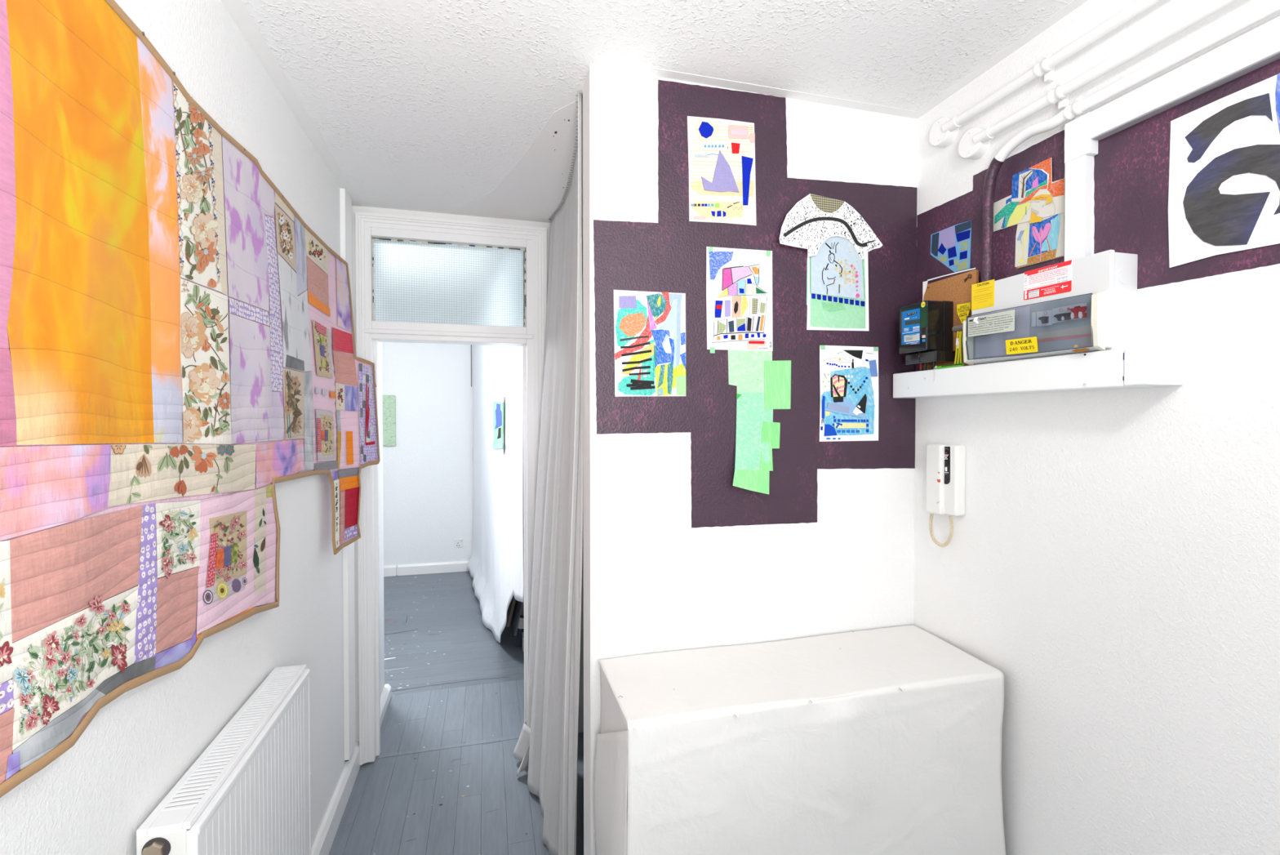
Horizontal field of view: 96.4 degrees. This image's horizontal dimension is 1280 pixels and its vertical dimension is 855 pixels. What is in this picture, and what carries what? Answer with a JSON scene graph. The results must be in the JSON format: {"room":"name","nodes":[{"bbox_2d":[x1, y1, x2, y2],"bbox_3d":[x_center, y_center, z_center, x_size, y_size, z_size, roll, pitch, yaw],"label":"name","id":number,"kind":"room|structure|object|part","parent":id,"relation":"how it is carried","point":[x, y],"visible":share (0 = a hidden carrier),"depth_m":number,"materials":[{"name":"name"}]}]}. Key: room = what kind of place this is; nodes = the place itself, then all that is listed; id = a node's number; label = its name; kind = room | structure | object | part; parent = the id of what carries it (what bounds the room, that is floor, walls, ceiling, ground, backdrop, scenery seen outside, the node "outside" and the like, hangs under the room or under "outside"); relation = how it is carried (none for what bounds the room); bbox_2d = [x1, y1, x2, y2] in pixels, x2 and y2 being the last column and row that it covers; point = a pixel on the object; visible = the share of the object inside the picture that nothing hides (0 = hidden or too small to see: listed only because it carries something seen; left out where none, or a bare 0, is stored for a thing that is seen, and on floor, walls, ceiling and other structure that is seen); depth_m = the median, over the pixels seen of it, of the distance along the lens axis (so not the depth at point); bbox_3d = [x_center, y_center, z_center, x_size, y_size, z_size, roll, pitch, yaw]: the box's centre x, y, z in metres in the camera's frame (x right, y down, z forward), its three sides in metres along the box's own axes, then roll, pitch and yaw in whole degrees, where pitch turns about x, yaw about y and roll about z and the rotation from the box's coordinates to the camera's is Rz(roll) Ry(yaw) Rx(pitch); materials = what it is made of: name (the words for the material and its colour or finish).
{"room":"entrance hallway","nodes":[
{"label":"entrance hallway","id":0,"kind":"room"},
{"bbox_2d":[0,0,346,854],"bbox_3d":[-0.709,0.296,0.265,0.100,2.460,4.670,0,1,-15],"label":"wall","id":1,"kind":"structure","parent":0,"point":[93,798],"depth_m":1.27,"materials":[{"name":"white paint"}]},
{"bbox_2d":[0,0,380,797],"bbox_3d":[-0.947,-0.099,1.433,0.121,1.148,1.925,0,1,-12],"label":"patchwork quilt","id":2,"kind":"object","parent":1,"relation":"attached to","point":[177,341],"visible":1,"depth_m":0.92,"materials":[{"name":"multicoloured fabric"}]},
{"bbox_2d":[0,577,4,666],"bbox_3d":[-0.717,0.212,0.600,0.003,0.139,0.126,0,1,-16],"label":"print","id":3,"kind":"object","parent":2,"relation":"attached to","point":[2,580],"depth_m":0.66,"materials":[{"name":"multicoloured"}]},
{"bbox_2d":[0,582,13,666],"bbox_3d":[-0.732,0.226,0.657,0.001,0.098,0.027,0,1,-12],"label":"print","id":4,"kind":"object","parent":2,"relation":"attached to","point":[6,588],"depth_m":0.66,"materials":[{"name":"multicoloured"}]},
{"bbox_2d":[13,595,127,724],"bbox_3d":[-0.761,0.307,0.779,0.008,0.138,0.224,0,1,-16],"label":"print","id":5,"kind":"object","parent":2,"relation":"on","point":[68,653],"depth_m":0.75,"materials":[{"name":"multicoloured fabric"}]},
{"bbox_2d":[17,599,130,734],"bbox_3d":[-0.765,0.310,0.788,0.009,0.112,0.233,0,1,-16],"label":"print","id":6,"kind":"object","parent":2,"relation":"on","point":[64,659],"depth_m":0.75,"materials":[{"name":"multicoloured fabric"}]},
{"bbox_2d":[111,444,234,503],"bbox_3d":[-0.844,0.080,1.068,0.010,0.113,0.427,0,1,-14],"label":"print","id":7,"kind":"object","parent":2,"relation":"attached to","point":[141,473],"depth_m":1.02,"materials":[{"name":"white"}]},
{"bbox_2d":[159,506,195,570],"bbox_3d":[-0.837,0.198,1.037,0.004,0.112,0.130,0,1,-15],"label":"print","id":8,"kind":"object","parent":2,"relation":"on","point":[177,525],"depth_m":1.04,"materials":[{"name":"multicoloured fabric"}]},
{"bbox_2d":[159,514,198,578],"bbox_3d":[-0.836,0.208,1.039,0.003,0.116,0.132,0,1,-15],"label":"print","id":9,"kind":"object","parent":2,"relation":"on","point":[178,533],"depth_m":1.04,"materials":[{"name":"multicoloured fabric"}]},
{"bbox_2d":[182,93,208,275],"bbox_3d":[-0.868,-0.466,1.119,0.008,0.353,0.129,0,1,-18],"label":"print","id":10,"kind":"object","parent":2,"relation":"on","point":[194,118],"depth_m":1.11,"materials":[{"name":"multicoloured fabric"}]},
{"bbox_2d":[172,81,220,288],"bbox_3d":[-0.870,-0.459,1.129,0.014,0.360,0.179,0,1,-15],"label":"print","id":11,"kind":"object","parent":2,"relation":"on","point":[195,195],"depth_m":1.11,"materials":[{"name":"multicoloured fabric"}]},
{"bbox_2d":[181,280,230,442],"bbox_3d":[-0.868,-0.125,1.150,0.010,0.304,0.210,0,1,-15],"label":"print","id":12,"kind":"object","parent":2,"relation":"on","point":[205,344],"depth_m":1.14,"materials":[{"name":"multicoloured"}]},
{"bbox_2d":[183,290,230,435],"bbox_3d":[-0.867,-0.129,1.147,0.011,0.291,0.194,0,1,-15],"label":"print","id":13,"kind":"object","parent":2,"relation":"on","point":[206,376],"depth_m":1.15,"materials":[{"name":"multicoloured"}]},
{"bbox_2d":[203,577,247,604],"bbox_3d":[-0.879,0.343,1.220,0.006,0.050,0.215,0,1,-16],"label":"print","id":14,"kind":"object","parent":2,"relation":"on","point":[220,590],"depth_m":1.20,"materials":[{"name":"multicoloured fabric"}]},
{"bbox_2d":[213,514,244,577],"bbox_3d":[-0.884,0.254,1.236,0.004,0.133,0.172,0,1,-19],"label":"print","id":15,"kind":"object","parent":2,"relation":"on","point":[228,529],"depth_m":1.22,"materials":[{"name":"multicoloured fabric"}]},
{"bbox_2d":[215,515,247,581],"bbox_3d":[-0.885,0.262,1.241,0.005,0.132,0.178,0,1,-18],"label":"print","id":16,"kind":"object","parent":2,"relation":"on","point":[231,531],"depth_m":1.24,"materials":[{"name":"multicoloured fabric"}]},
{"bbox_2d":[253,507,266,573],"bbox_3d":[-0.937,0.281,1.411,0.001,0.156,0.106,0,1,-19],"label":"print","id":17,"kind":"object","parent":2,"relation":"attached to","point":[259,513],"depth_m":1.41,"materials":[{"name":"multicoloured"}]},
{"bbox_2d":[277,213,293,259],"bbox_3d":[-1.010,-0.544,1.631,0.004,0.115,0.151,0,1,-17],"label":"print","id":18,"kind":"object","parent":2,"relation":"on","point":[285,224],"depth_m":1.63,"materials":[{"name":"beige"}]},
{"bbox_2d":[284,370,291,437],"bbox_3d":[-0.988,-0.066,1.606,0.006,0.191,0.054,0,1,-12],"label":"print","id":19,"kind":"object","parent":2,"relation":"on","point":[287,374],"depth_m":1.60,"materials":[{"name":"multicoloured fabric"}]},
{"bbox_2d":[284,371,302,433],"bbox_3d":[-1.009,-0.070,1.673,0.008,0.178,0.188,0,1,-18],"label":"print","id":20,"kind":"object","parent":2,"relation":"on","point":[293,380],"depth_m":1.65,"materials":[{"name":"multicoloured"}]},
{"bbox_2d":[308,240,325,260],"bbox_3d":[-1.095,-0.592,1.946,0.002,0.062,0.199,0,1,-15],"label":"print","id":21,"kind":"object","parent":2,"relation":"on","point":[317,250],"depth_m":1.93,"materials":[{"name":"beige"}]},
{"bbox_2d":[314,325,329,372],"bbox_3d":[-1.093,-0.264,1.968,0.004,0.150,0.153,0,1,-13],"label":"print","id":22,"kind":"object","parent":2,"relation":"attached to","point":[322,342],"depth_m":1.97,"materials":[{"name":"multicoloured fabric"}]},
{"bbox_2d":[323,418,332,452],"bbox_3d":[-1.094,0.026,2.004,0.005,0.125,0.087,0,1,-8],"label":"print","id":23,"kind":"object","parent":2,"relation":"on","point":[327,423],"depth_m":2.00,"materials":[{"name":"multicoloured fabric"}]},
{"bbox_2d":[335,483,337,544],"bbox_3d":[-1.099,0.312,2.074,0.007,0.222,0.042,0,1,-22],"label":"print","id":24,"kind":"object","parent":2,"relation":"attached to","point":[336,484],"depth_m":2.07,"materials":[{"name":"multicoloured"}]},
{"bbox_2d":[337,388,343,405],"bbox_3d":[-1.142,-0.116,2.179,0.002,0.068,0.039,0,1,3],"label":"print","id":25,"kind":"object","parent":2,"relation":"attached to","point":[340,391],"depth_m":2.18,"materials":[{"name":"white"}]},
{"bbox_2d":[136,664,311,854],"bbox_3d":[-0.867,1.082,1.251,0.098,0.858,0.652,0,1,-15],"label":"radiator","id":26,"kind":"object","parent":1,"relation":"attached to","point":[248,792],"visible":1,"depth_m":1.22,"materials":[{"name":"white metal"}]},
{"bbox_3d":[-0.789,1.007,0.950,0.069,0.678,0.008,0,1,-15],"label":"panel","id":27,"kind":"part","parent":26,"relation":"part of","materials":[{"name":"white metal"}]},
{"bbox_3d":[-0.828,1.011,1.267,0.008,0.680,0.629,0,1,-15],"label":"panel","id":28,"kind":"part","parent":26,"relation":"part of","materials":[{"name":"white metal"}]},
{"bbox_2d":[220,0,362,206],"bbox_3d":[-0.650,-0.935,0.309,0.045,0.002,4.540,0,1,-15],"label":"trim","id":29,"kind":"structure","parent":1,"relation":"attached to","point":[237,9],"depth_m":1.59,"materials":[{"name":"white paint"}]},
{"bbox_2d":[310,771,311,798],"bbox_3d":[-1.069,1.173,1.836,0.010,0.086,0.090,0,1,-15],"label":"wall plate","id":30,"kind":"object","parent":1,"relation":"attached to","point":[310,771],"visible":0.21,"depth_m":1.87,"materials":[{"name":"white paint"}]},
{"bbox_2d":[311,742,360,854],"bbox_3d":[-0.658,1.473,0.333,0.024,0.105,4.540,0,1,-15],"label":"baseboard","id":31,"kind":"structure","parent":1,"relation":"attached to","point":[322,843],"depth_m":2.15,"materials":[{"name":"white paint"}]},
{"bbox_2d":[339,187,355,760],"bbox_3d":[-1.214,0.201,2.378,0.019,2.330,0.118,0,1,-15],"label":"pipe","id":32,"kind":"object","parent":1,"relation":"attached to","point":[345,201],"visible":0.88,"depth_m":2.35,"materials":[{"name":"white paint"}]},
{"bbox_2d":[377,342,384,695],"bbox_3d":[-2.371,0.216,2.583,2.155,2.550,0.510,0,1,-15],"label":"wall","id":33,"kind":"structure","parent":0,"point":[380,344],"depth_m":3.05,"materials":[{"name":"white paint"}]},
{"bbox_2d":[380,683,391,725],"bbox_3d":[-1.319,1.451,2.897,0.030,0.070,0.535,0,1,-15],"label":"baseboard","id":34,"kind":"structure","parent":33,"relation":"attached to","point":[385,696],"depth_m":3.01,"materials":[{"name":"white paint"}]},
{"bbox_2d":[351,205,583,764],"bbox_3d":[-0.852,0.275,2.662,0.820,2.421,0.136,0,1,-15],"label":"door frame","id":35,"kind":"structure","parent":33,"relation":"in","point":[368,225],"depth_m":2.59,"materials":[{"name":"white paint"}]},
{"bbox_3d":[-1.210,0.273,2.512,0.050,2.413,0.030,0,1,-15],"label":"architrave","id":36,"kind":"part","parent":35,"relation":"part of","materials":[{"name":"white paint"}]},
{"bbox_3d":[-0.855,-0.424,2.597,0.731,0.020,0.019,0,1,-15],"label":"moulding","id":37,"kind":"part","parent":35,"relation":"part of","materials":[{"name":"white paint"}]},
{"bbox_2d":[372,237,525,326],"bbox_3d":[-0.867,-0.659,2.638,0.671,0.373,0.008,0,1,-15],"label":"window","id":38,"kind":"structure","parent":35,"relation":"attached to","point":[413,281],"depth_m":2.63,"materials":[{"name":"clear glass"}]},
{"bbox_3d":[-0.872,-0.433,2.658,0.671,0.079,0.112,0,1,-15],"label":"transom rail","id":39,"kind":"part","parent":35,"relation":"part of","materials":[{"name":"white paint"}]},
{"bbox_3d":[-0.838,-0.907,2.593,0.820,0.055,0.031,0,1,-15],"label":"architrave","id":40,"kind":"part","parent":35,"relation":"part of","materials":[{"name":"white paint"}]},
{"bbox_3d":[-0.471,0.270,2.710,0.060,2.413,0.030,0,1,-15],"label":"architrave","id":41,"kind":"part","parent":35,"relation":"part of","materials":[{"name":"white paint"}]},
{"bbox_2d":[382,342,474,574],"bbox_3d":[-2.097,0.168,5.703,4.100,2.550,0.104,0,1,-15],"label":"wall","id":42,"kind":"structure","parent":0,"point":[428,475],"depth_m":5.66,"materials":[{"name":"white paint"}]},
{"bbox_2d":[382,395,395,445],"bbox_3d":[-2.549,-0.066,5.510,0.363,0.492,0.034,0,1,-15],"label":"painting","id":43,"kind":"object","parent":42,"relation":"attached to","point":[388,401],"visible":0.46,"depth_m":5.53},
{"bbox_2d":[383,560,468,576],"bbox_3d":[-2.864,1.397,5.456,2.480,0.100,0.020,0,1,-15],"label":"baseboard","id":44,"kind":"structure","parent":42,"relation":"attached to","point":[458,566],"depth_m":5.65,"materials":[{"name":"white paint"}]},
{"bbox_2d":[454,538,462,546],"bbox_3d":[-1.815,1.158,5.735,0.080,0.084,0.018,0,1,-15],"label":"wall socket","id":45,"kind":"object","parent":42,"relation":"attached to","point":[458,542],"visible":1,"depth_m":5.73,"materials":[{"name":"white plastic"}]},
{"bbox_2d":[328,570,583,854],"bbox_3d":[-1.039,1.560,1.971,4.200,0.121,8.100,0,1,-15],"label":"floor","id":46,"kind":"structure","parent":0,"point":[451,680],"depth_m":2.69,"materials":[{"name":"grey wood"}]},
{"bbox_2d":[375,734,519,758],"bbox_3d":[-0.833,1.490,2.686,0.830,0.004,0.025,0,1,-15],"label":"trim","id":47,"kind":"structure","parent":46,"relation":"on","point":[413,751],"depth_m":2.67,"materials":[{"name":"grey paint"}]},
{"bbox_2d":[506,549,524,626],"bbox_3d":[-0.964,1.162,4.466,0.167,0.607,0.500,0,1,-15],"label":"canvas","id":48,"kind":"object","parent":46,"relation":"on","point":[510,610],"visible":0.23,"depth_m":4.22},
{"bbox_2d":[511,568,524,635],"bbox_3d":[-0.836,1.120,4.255,0.220,0.711,0.400,0,1,-15],"label":"canvas","id":49,"kind":"object","parent":46,"relation":"on","point":[518,610],"visible":0.19,"depth_m":4.11,"materials":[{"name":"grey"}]},
{"bbox_2d":[515,614,524,646],"bbox_3d":[-0.807,1.371,3.863,0.063,0.203,0.048,0,1,-15],"label":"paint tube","id":50,"kind":"object","parent":46,"relation":"on","point":[521,623],"visible":0.82,"depth_m":3.85,"materials":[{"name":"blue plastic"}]},
{"bbox_2d":[521,631,524,651],"bbox_3d":[-0.727,1.424,3.816,0.114,0.093,0.104,0,1,-15],"label":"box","id":51,"kind":"object","parent":46,"relation":"on","point":[522,633],"visible":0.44,"depth_m":3.78,"materials":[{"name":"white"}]},
{"bbox_2d":[593,624,1005,854],"bbox_3d":[0.406,1.060,1.492,1.031,0.884,0.366,0,1,-15],"label":"covered table","id":52,"kind":"object","parent":46,"relation":"on","point":[885,740],"visible":1,"depth_m":1.36,"materials":[{"name":"white fabric"}]},
{"bbox_2d":[595,664,627,854],"bbox_3d":[-0.072,1.069,1.381,0.026,0.868,0.329,0,1,-15],"label":"drape","id":53,"kind":"object","parent":52,"relation":"hanging from","point":[611,743],"depth_m":1.34,"materials":[{"name":"white fabric"}]},
{"bbox_2d":[466,344,524,642],"bbox_3d":[-1.125,0.210,4.239,0.097,2.488,3.220,0,1,-21],"label":"wall","id":54,"kind":"structure","parent":0,"point":[495,562],"depth_m":3.83,"materials":[{"name":"white paint"}]},
{"bbox_2d":[493,395,503,453],"bbox_3d":[-0.909,-0.024,3.656,0.010,0.364,0.583,0,1,-20],"label":"collage","id":55,"kind":"object","parent":54,"relation":"attached to","point":[498,402],"visible":1,"depth_m":3.58,"materials":[{"name":"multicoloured paper"}]},
{"bbox_2d":[241,0,1073,222],"bbox_3d":[0.241,-0.986,0.495,2.170,0.102,4.760,0,1,-15],"label":"ceiling","id":56,"kind":"structure","parent":0,"point":[420,105],"depth_m":1.49,"materials":[{"name":"white paint"}]},
{"bbox_2d":[512,91,582,854],"bbox_3d":[-0.352,0.264,2.150,0.216,2.466,1.070,0,1,-15],"label":"curtain","id":57,"kind":"object","parent":56,"relation":"hanging from","point":[547,743],"visible":1,"depth_m":2.02,"materials":[{"name":"white fabric"}]},
{"bbox_2d":[591,66,917,854],"bbox_3d":[0.359,0.274,1.718,1.037,2.460,0.116,0,1,-15],"label":"wall","id":58,"kind":"structure","parent":0,"point":[685,557],"depth_m":1.63,"materials":[{"name":"white paint"}]},
{"bbox_2d":[582,66,592,854],"bbox_3d":[-0.145,0.276,1.584,0.006,2.460,0.113,0,1,-15],"label":"trim","id":59,"kind":"structure","parent":58,"relation":"attached to","point":[587,90],"depth_m":1.56,"materials":[{"name":"white paint"}]},
{"bbox_2d":[613,289,685,396],"bbox_3d":[0.029,-0.228,1.560,0.205,0.288,0.004,0,1,-15],"label":"drawing","id":60,"kind":"object","parent":58,"relation":"attached to","point":[650,326],"visible":1,"depth_m":1.56,"materials":[{"name":"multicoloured paper"}]},
{"bbox_2d":[687,115,755,225],"bbox_3d":[0.232,-0.719,1.606,0.209,0.295,0.005,0,1,-15],"label":"drawing","id":61,"kind":"object","parent":58,"relation":"attached to","point":[722,152],"visible":1,"depth_m":1.60,"materials":[{"name":"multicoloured paper"}]},
{"bbox_2d":[706,246,773,353],"bbox_3d":[0.285,-0.359,1.626,0.206,0.300,0.004,0,1,-15],"label":"drawing","id":62,"kind":"object","parent":58,"relation":"attached to","point":[739,282],"visible":1,"depth_m":1.62,"materials":[{"name":"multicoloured paper"}]},
{"bbox_2d":[591,57,924,119],"bbox_3d":[0.371,-0.955,1.625,1.022,0.002,0.035,0,1,-15],"label":"trim","id":63,"kind":"structure","parent":58,"relation":"attached to","point":[597,63],"depth_m":1.61,"materials":[{"name":"white paint"}]},
{"bbox_2d":[728,350,791,493],"bbox_3d":[0.349,-0.017,1.633,0.198,0.413,0.032,0,1,-15],"label":"paper strip","id":64,"kind":"object","parent":58,"relation":"attached to","point":[763,384],"visible":1,"depth_m":1.64,"materials":[{"name":"green paper"}]},
{"bbox_2d":[779,193,882,330],"bbox_3d":[0.568,-0.484,1.698,0.358,0.394,0.015,0,1,-17],"label":"drawing","id":65,"kind":"object","parent":58,"relation":"attached to","point":[837,240],"visible":1,"depth_m":1.70,"materials":[{"name":"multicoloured paper"}]},
{"bbox_2d":[819,345,878,441],"bbox_3d":[0.632,-0.102,1.722,0.204,0.286,0.006,0,1,-15],"label":"drawing","id":66,"kind":"object","parent":58,"relation":"attached to","point":[849,375],"visible":1,"depth_m":1.72,"materials":[{"name":"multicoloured paper"}]},
{"bbox_2d":[913,0,1279,854],"bbox_3d":[1.175,0.288,0.811,0.101,2.460,4.750,0,1,-15],"label":"wall","id":67,"kind":"structure","parent":0,"point":[1114,553],"depth_m":1.20,"materials":[{"name":"white paint"}]},
{"bbox_2d":[925,443,965,546],"bbox_3d":[0.874,0.196,1.644,0.051,0.299,0.109,0,1,-15],"label":"phone","id":68,"kind":"object","parent":67,"relation":"attached to","point":[945,463],"visible":1,"depth_m":1.62,"materials":[{"name":"white plastic"}]},
{"bbox_3d":[0.871,0.297,1.655,0.010,0.098,0.090,0,1,-15],"label":"cord","id":69,"kind":"part","parent":68,"relation":"part of","materials":[{"name":"beige plastic"}]},
{"bbox_3d":[0.867,0.107,1.620,0.001,0.107,0.029,0,1,-15],"label":"control panel","id":70,"kind":"part","parent":68,"relation":"part of","materials":[{"name":"black plastic"}]},
{"bbox_2d":[922,267,978,369],"bbox_3d":[0.875,-0.300,1.622,0.016,0.272,0.191,0,1,-15],"label":"board","id":71,"kind":"object","parent":67,"relation":"attached to","point":[955,289],"visible":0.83,"depth_m":1.60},
{"bbox_2d":[898,300,955,364],"bbox_3d":[0.819,-0.268,1.631,0.094,0.171,0.128,0,1,-15],"label":"meter","id":72,"kind":"object","parent":71,"relation":"attached to","point":[926,331],"visible":0.97,"depth_m":1.59,"materials":[{"name":"black plastic"}]},
{"bbox_2d":[902,325,919,343],"bbox_3d":[0.772,-0.261,1.631,0.001,0.050,0.069,0,1,-15],"label":"label","id":73,"kind":"object","parent":72,"relation":"attached to","point":[910,334],"depth_m":1.63,"materials":[{"name":"blue paper"}]},
{"bbox_3d":[0.772,-0.285,1.632,0.001,0.101,0.072,0,1,-15],"label":"plate","id":74,"kind":"part","parent":72,"relation":"part of","materials":[{"name":"blue plastic"}]},
{"bbox_2d":[919,364,922,370],"bbox_3d":[0.820,-0.173,1.670,0.010,0.023,0.011,0,1,-15],"label":"cable tail","id":75,"kind":"object","parent":72,"relation":"attached to","point":[920,365],"visible":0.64,"depth_m":1.67,"materials":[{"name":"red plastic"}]},
{"bbox_2d":[922,364,927,370],"bbox_3d":[0.824,-0.173,1.655,0.010,0.023,0.011,0,1,-15],"label":"cable tail","id":76,"kind":"object","parent":72,"relation":"attached to","point":[924,365],"visible":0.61,"depth_m":1.65,"materials":[{"name":"black plastic"}]},
{"bbox_2d":[931,362,935,369],"bbox_3d":[0.833,-0.172,1.623,0.010,0.023,0.011,0,1,-15],"label":"cable tail","id":77,"kind":"object","parent":72,"relation":"attached to","point":[933,365],"visible":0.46,"depth_m":1.62,"materials":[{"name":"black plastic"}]},
{"bbox_2d":[956,302,970,323],"bbox_3d":[0.870,-0.306,1.538,0.001,0.056,0.046,0,1,-15],"label":"tag","id":78,"kind":"object","parent":71,"relation":"attached to","point":[962,309],"visible":0.99,"depth_m":1.54,"materials":[{"name":"yellow"}]},
{"bbox_2d":[930,220,971,272],"bbox_3d":[0.893,-0.509,1.649,0.003,0.138,0.150,0,1,-15],"label":"drawing","id":79,"kind":"object","parent":67,"relation":"attached to","point":[951,246],"visible":0.98,"depth_m":1.63,"materials":[{"name":"blue paper"}]},
{"bbox_2d":[917,0,1088,113],"bbox_3d":[1.277,-0.932,0.162,0.030,0.002,3.260,0,1,-15],"label":"trim","id":80,"kind":"structure","parent":67,"relation":"attached to","point":[1073,5],"depth_m":1.45,"materials":[{"name":"white paint"}]},
{"bbox_2d":[993,157,1065,268],"bbox_3d":[0.954,-0.517,1.415,0.007,0.240,0.198,0,1,-15],"label":"drawing","id":81,"kind":"object","parent":67,"relation":"attached to","point":[1036,203],"visible":0.99,"depth_m":1.39,"materials":[{"name":"multicoloured paper"}]},
{"bbox_2d":[893,346,1182,398],"bbox_3d":[0.909,-0.122,1.429,0.091,0.075,0.706,0,1,-15],"label":"shelf","id":82,"kind":"object","parent":67,"relation":"attached to","point":[1145,366],"visible":1,"depth_m":1.26,"materials":[{"name":"white wood"}]},
{"bbox_2d":[934,363,964,368],"bbox_3d":[0.838,-0.166,1.552,0.008,0.008,0.093,0,1,-15],"label":"cable","id":83,"kind":"object","parent":82,"relation":"on","point":[957,364],"visible":1,"depth_m":1.54,"materials":[{"name":"green plastic"}]},
{"bbox_2d":[928,0,1161,147],"bbox_3d":[1.275,-0.827,0.141,0.045,0.077,3.197,0,1,-15],"label":"conduit pipe","id":84,"kind":"object","parent":67,"relation":"attached to","point":[944,131],"visible":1,"depth_m":1.34,"materials":[{"name":"white paint"}]},
{"bbox_3d":[0.862,-0.850,1.645,0.007,0.077,0.077,0,1,-15],"label":"lid","id":85,"kind":"part","parent":84,"relation":"part of","materials":[{"name":"white paint"}]},
{"bbox_2d":[942,115,962,133],"bbox_3d":[0.877,-0.850,1.607,0.032,0.032,0.042,0,1,-15],"label":"socket","id":86,"kind":"object","parent":84,"relation":"attached to","point":[948,125],"depth_m":1.60,"materials":[{"name":"white paint"}]},
{"bbox_2d":[962,249,1137,364],"bbox_3d":[0.928,-0.259,1.333,0.103,0.217,0.356,0,1,-15],"label":"fuse box","id":87,"kind":"object","parent":67,"relation":"attached to","point":[1086,304],"visible":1,"depth_m":1.26,"materials":[{"name":"white plastic"}]},
{"bbox_2d":[951,324,963,332],"bbox_3d":[0.865,-0.268,1.538,0.020,0.020,0.052,0,1,-15],"label":"cable gland","id":88,"kind":"object","parent":87,"relation":"attached to","point":[958,327],"visible":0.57,"depth_m":1.54,"materials":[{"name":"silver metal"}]},
{"bbox_2d":[954,331,959,364],"bbox_3d":[0.861,-0.215,1.555,0.007,0.092,0.016,0,1,-15],"label":"cable","id":89,"kind":"object","parent":88,"relation":"attached to","point":[957,332],"visible":0.94,"depth_m":1.55,"materials":[{"name":"yellow plastic"}]},
{"bbox_2d":[956,331,960,364],"bbox_3d":[0.863,-0.214,1.548,0.007,0.091,0.013,0,1,-15],"label":"cable","id":90,"kind":"object","parent":88,"relation":"attached to","point":[958,341],"visible":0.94,"depth_m":1.54,"materials":[{"name":"yellow plastic"}]},
{"bbox_2d":[960,330,963,363],"bbox_3d":[0.865,-0.214,1.541,0.006,0.092,0.009,0,1,-15],"label":"cable","id":91,"kind":"object","parent":88,"relation":"attached to","point":[962,331],"visible":0.91,"depth_m":1.54,"materials":[{"name":"yellow plastic"}]},
{"bbox_2d":[973,316,977,324],"bbox_3d":[0.847,-0.269,1.443,0.001,0.018,0.016,0,1,-15],"label":"light","id":92,"kind":"object","parent":87,"relation":"on","point":[975,318],"depth_m":1.44,"materials":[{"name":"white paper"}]},
{"bbox_3d":[0.897,-0.228,1.341,0.001,0.114,0.325,0,1,-15],"label":"panel","id":93,"kind":"part","parent":87,"relation":"part of","materials":[{"name":"grey"}]},
{"bbox_3d":[0.891,-0.164,1.326,0.020,0.006,0.331,0,1,-15],"label":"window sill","id":94,"kind":"part","parent":87,"relation":"part of","materials":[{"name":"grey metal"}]},
{"bbox_3d":[0.904,-0.307,1.313,0.001,0.016,0.026,0,1,-15],"label":"address panel","id":95,"kind":"part","parent":87,"relation":"part of","materials":[{"name":"white paper"}]},
{"bbox_2d":[1070,306,1087,318],"bbox_3d":[0.925,-0.241,1.207,0.006,0.024,0.032,0,1,-15],"label":"switch","id":96,"kind":"object","parent":87,"relation":"attached to","point":[1076,312],"depth_m":1.20,"materials":[{"name":"red plastic"}]},
{"bbox_2d":[958,0,1238,159],"bbox_3d":[1.289,-0.744,0.090,0.045,0.077,3.089,0,1,-15],"label":"conduit pipe","id":97,"kind":"object","parent":67,"relation":"attached to","point":[975,142],"visible":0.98,"depth_m":1.25,"materials":[{"name":"white paint"}]},
{"bbox_3d":[0.890,-0.766,1.542,0.007,0.077,0.077,0,1,-15],"label":"lid","id":98,"kind":"part","parent":97,"relation":"part of","materials":[{"name":"white paint"}]},
{"bbox_2d":[973,126,995,144],"bbox_3d":[0.905,-0.765,1.504,0.032,0.032,0.042,0,1,-15],"label":"socket","id":99,"kind":"object","parent":97,"relation":"attached to","point":[980,136],"depth_m":1.50,"materials":[{"name":"white paint"}]},
{"bbox_2d":[981,0,1279,282],"bbox_3d":[1.299,-0.530,0.056,0.045,0.374,3.010,0,1,-15],"label":"conduit pipe","id":100,"kind":"object","parent":67,"relation":"attached to","point":[1079,108],"visible":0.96,"depth_m":1.22,"materials":[{"name":"white paint"}]},
{"bbox_2d":[1064,16,1279,261],"bbox_3d":[1.337,-0.504,-0.051,0.028,0.325,2.803,0,1,-15],"label":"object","id":101,"kind":"object","parent":67,"relation":"attached to","point":[1260,46],"visible":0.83,"depth_m":1.16,"materials":[{"name":"white plastic"}]},
{"bbox_2d":[1168,74,1279,267],"bbox_3d":[1.066,-0.453,1.000,0.003,0.286,0.247,0,1,-15],"label":"drawing","id":102,"kind":"object","parent":67,"relation":"attached to","point":[1224,196],"visible":1,"depth_m":1.03,"materials":[{"name":"white paper"}]},
{"bbox_2d":[1275,73,1279,132],"bbox_3d":[1.079,-0.542,0.948,0.002,0.106,0.038,0,1,-15],"label":"drawing","id":103,"kind":"object","parent":67,"relation":"attached to","point":[1277,87],"visible":1,"depth_m":0.96,"materials":[{"name":"blue paper"}]}
]}

